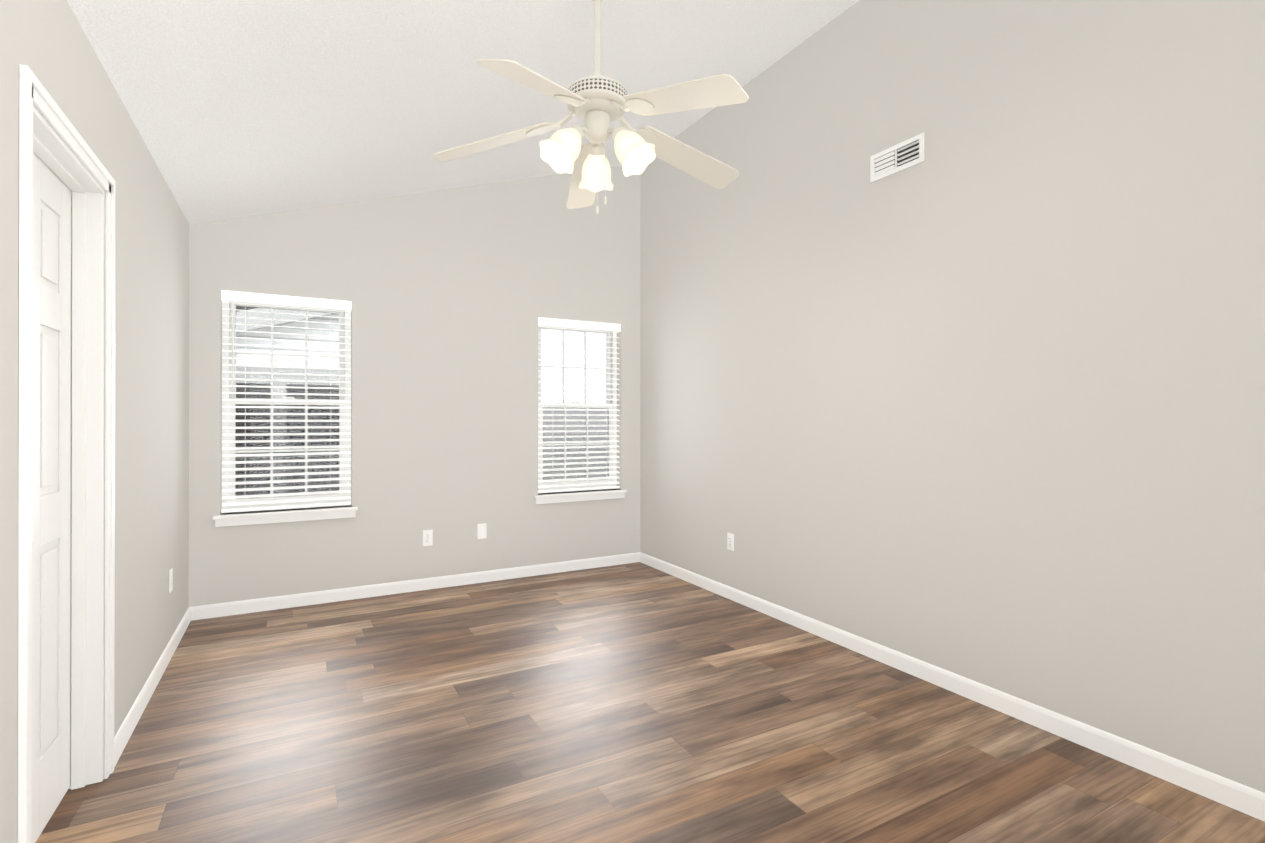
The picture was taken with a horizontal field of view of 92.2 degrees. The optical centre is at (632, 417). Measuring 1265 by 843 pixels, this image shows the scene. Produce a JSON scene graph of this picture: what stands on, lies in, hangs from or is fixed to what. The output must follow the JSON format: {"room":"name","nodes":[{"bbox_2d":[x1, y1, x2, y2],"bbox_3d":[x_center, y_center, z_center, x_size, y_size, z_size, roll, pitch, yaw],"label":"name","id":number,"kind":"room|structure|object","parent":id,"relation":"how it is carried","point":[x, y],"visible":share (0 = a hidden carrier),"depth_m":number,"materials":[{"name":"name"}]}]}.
{"room":"empty bedroom","nodes":[
{"label":"empty bedroom","id":0,"kind":"room"},
{"bbox_2d":[0,0,188,842],"bbox_3d":[-1.461,0.022,1.327,0.120,2.440,5.810,0,0,-29],"label":"wall","id":1,"kind":"structure","parent":0,"point":[47,43],"depth_m":2.35,"materials":[{"name":"grey paint"}]},
{"bbox_2d":[32,152,71,842],"bbox_3d":[-1.737,0.233,1.745,0.034,1.997,0.658,0,0,-29],"label":"door","id":2,"kind":"structure","parent":1,"relation":"in","point":[51,507],"depth_m":1.88,"materials":[{"name":"white wood"}]},
{"bbox_2d":[18,64,114,842],"bbox_3d":[-1.679,0.202,1.777,0.099,2.082,0.804,0,0,-29],"label":"door frame","id":3,"kind":"structure","parent":1,"relation":"in","point":[33,91],"depth_m":1.47,"materials":[{"name":"white painted wood"}]},
{"bbox_2d":[33,105,104,789],"bbox_3d":[-1.703,0.229,1.764,0.118,2.029,0.698,0,0,-29],"label":"door frame","id":4,"kind":"structure","parent":1,"relation":"attached to","point":[55,154],"depth_m":2.06,"materials":[{"name":"white wood"}]},
{"bbox_2d":[114,607,190,766],"bbox_3d":[-2.285,1.204,2.952,0.012,0.083,1.824,0,0,-29],"label":"baseboard","id":5,"kind":"structure","parent":1,"relation":"attached to","point":[128,726],"depth_m":2.65,"materials":[{"name":"white wood"}]},
{"bbox_2d":[169,568,172,592],"bbox_3d":[-2.423,0.855,3.198,0.007,0.115,0.070,0,0,-29],"label":"electrical outlet","id":6,"kind":"object","parent":1,"relation":"attached to","point":[171,580],"visible":1,"depth_m":3.19,"materials":[{"name":"white plastic"}]},
{"bbox_2d":[189,166,639,606],"bbox_3d":[-1.373,-0.485,4.599,3.200,3.470,0.170,0,0,-29],"label":"wall","id":7,"kind":"structure","parent":0,"point":[453,294],"depth_m":4.45,"materials":[{"name":"grey paint"}]},
{"bbox_2d":[213,506,357,526],"bbox_3d":[-2.274,0.648,4.031,0.825,0.070,0.116,0,0,-29],"label":"window sill","id":8,"kind":"structure","parent":7,"relation":"attached to","point":[233,519],"depth_m":3.98,"materials":[{"name":"white wood"}]},
{"bbox_2d":[221,290,351,512],"bbox_3d":[-2.299,-0.102,4.077,0.749,1.407,0.136,0,0,-29],"label":"window blind","id":9,"kind":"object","parent":7,"relation":"in","point":[252,475],"depth_m":4.08,"materials":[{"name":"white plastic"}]},
{"bbox_2d":[232,302,245,450],"bbox_3d":[-2.516,-0.084,3.887,0.020,1.338,0.075,0,0,43],"label":"blind cord","id":10,"kind":"object","parent":9,"relation":"hanging from","point":[245,377],"depth_m":3.86,"materials":[{"name":"white fabric"}]},
{"bbox_2d":[330,309,330,503],"bbox_3d":[-2.056,-0.080,4.145,0.003,1.332,0.002,0,0,-29],"label":"blind cord","id":11,"kind":"object","parent":9,"relation":"hanging from","point":[330,309],"depth_m":4.14,"materials":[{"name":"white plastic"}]},
{"bbox_2d":[222,300,350,512],"bbox_3d":[-2.322,-0.097,4.119,0.753,1.418,0.080,0,0,-29],"label":"window frame","id":12,"kind":"structure","parent":7,"relation":"in","point":[272,403],"depth_m":4.08,"materials":[{"name":"white plastic"}]},
{"bbox_2d":[190,552,639,620],"bbox_3d":[-1.329,1.208,4.515,3.200,0.083,0.012,0,0,-29],"label":"baseboard","id":13,"kind":"structure","parent":7,"relation":"attached to","point":[269,603],"depth_m":4.32,"materials":[{"name":"white wood"}]},
{"bbox_2d":[423,529,432,545],"bbox_3d":[-1.490,0.874,4.429,0.070,0.115,0.007,0,0,-29],"label":"electrical outlet","id":14,"kind":"object","parent":7,"relation":"attached to","point":[427,537],"visible":1,"depth_m":4.43,"materials":[{"name":"white plastic"}]},
{"bbox_2d":[477,523,486,538],"bbox_3d":[-1.143,0.862,4.622,0.070,0.115,0.005,0,0,-29],"label":"electrical outlet","id":15,"kind":"object","parent":7,"relation":"attached to","point":[481,531],"visible":1,"depth_m":4.62,"materials":[{"name":"white plastic"}]},
{"bbox_2d":[538,325,616,492],"bbox_3d":[-0.482,-0.094,5.137,0.748,1.418,0.080,0,0,-29],"label":"window frame","id":16,"kind":"structure","parent":7,"relation":"in","point":[609,339],"depth_m":5.17,"materials":[{"name":"white plastic"}]},
{"bbox_2d":[538,317,620,492],"bbox_3d":[-0.459,-0.100,5.095,0.744,1.407,0.136,0,0,-29],"label":"window blind","id":17,"kind":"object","parent":7,"relation":"in","point":[553,431],"depth_m":5.10,"materials":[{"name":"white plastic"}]},
{"bbox_2d":[546,327,546,394],"bbox_3d":[-0.674,-0.082,4.906,0.020,1.338,0.074,0,0,43],"label":"blind cord","id":18,"kind":"object","parent":17,"relation":"hanging from","point":[546,360],"visible":1,"depth_m":4.86,"materials":[{"name":"white fabric"}]},
{"bbox_2d":[534,489,626,503],"bbox_3d":[-0.434,0.651,5.048,0.820,0.070,0.116,0,0,-29],"label":"window sill","id":19,"kind":"structure","parent":7,"relation":"attached to","point":[574,496],"depth_m":5.00,"materials":[{"name":"white wood"}]},
{"bbox_2d":[67,0,858,223],"bbox_3d":[-0.008,-1.771,2.134,3.440,1.227,5.810,0,0,-29],"label":"ceiling","id":20,"kind":"structure","parent":0,"point":[238,108],"depth_m":2.84,"materials":[{"name":"white paint"}]},
{"bbox_2d":[432,0,748,213],"bbox_3d":[-0.093,-1.258,2.386,1.217,0.944,1.272,0,0,-29],"label":"ceiling fan","id":21,"kind":"object","parent":20,"relation":"hanging from","point":[597,102],"visible":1,"depth_m":2.32,"materials":[{"name":"painted metal"},{"name":"painted wood"},{"name":"glass"}]},
{"bbox_2d":[35,562,1264,842],"bbox_3d":[-0.008,1.294,2.127,3.440,0.100,5.810,0,0,-29],"label":"floor","id":22,"kind":"structure","parent":0,"point":[637,702],"depth_m":2.33,"materials":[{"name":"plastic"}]},
{"bbox_2d":[640,0,1264,792],"bbox_3d":[1.444,-0.489,2.935,0.120,3.470,5.810,0,0,-29],"label":"wall","id":23,"kind":"structure","parent":0,"point":[978,394],"depth_m":2.61,"materials":[{"name":"grey paint"}]},
{"bbox_2d":[727,533,733,550],"bbox_3d":[0.674,0.854,4.191,0.007,0.115,0.070,0,0,-29],"label":"electrical outlet","id":24,"kind":"object","parent":23,"relation":"attached to","point":[730,541],"visible":1,"depth_m":4.19,"materials":[{"name":"white plastic"}]},
{"bbox_2d":[870,133,923,182],"bbox_3d":[1.314,-1.292,3.036,0.013,0.135,0.305,0,0,-29],"label":"air vent","id":25,"kind":"object","parent":23,"relation":"in","point":[905,154],"visible":1,"depth_m":3.03,"materials":[{"name":"white metal"}]},
{"bbox_2d":[640,552,1264,821],"bbox_3d":[1.398,1.204,2.877,0.012,0.083,5.520,0,0,-29],"label":"baseboard","id":26,"kind":"structure","parent":23,"relation":"attached to","point":[1247,800],"depth_m":2.50,"materials":[{"name":"white wood"}]}
]}

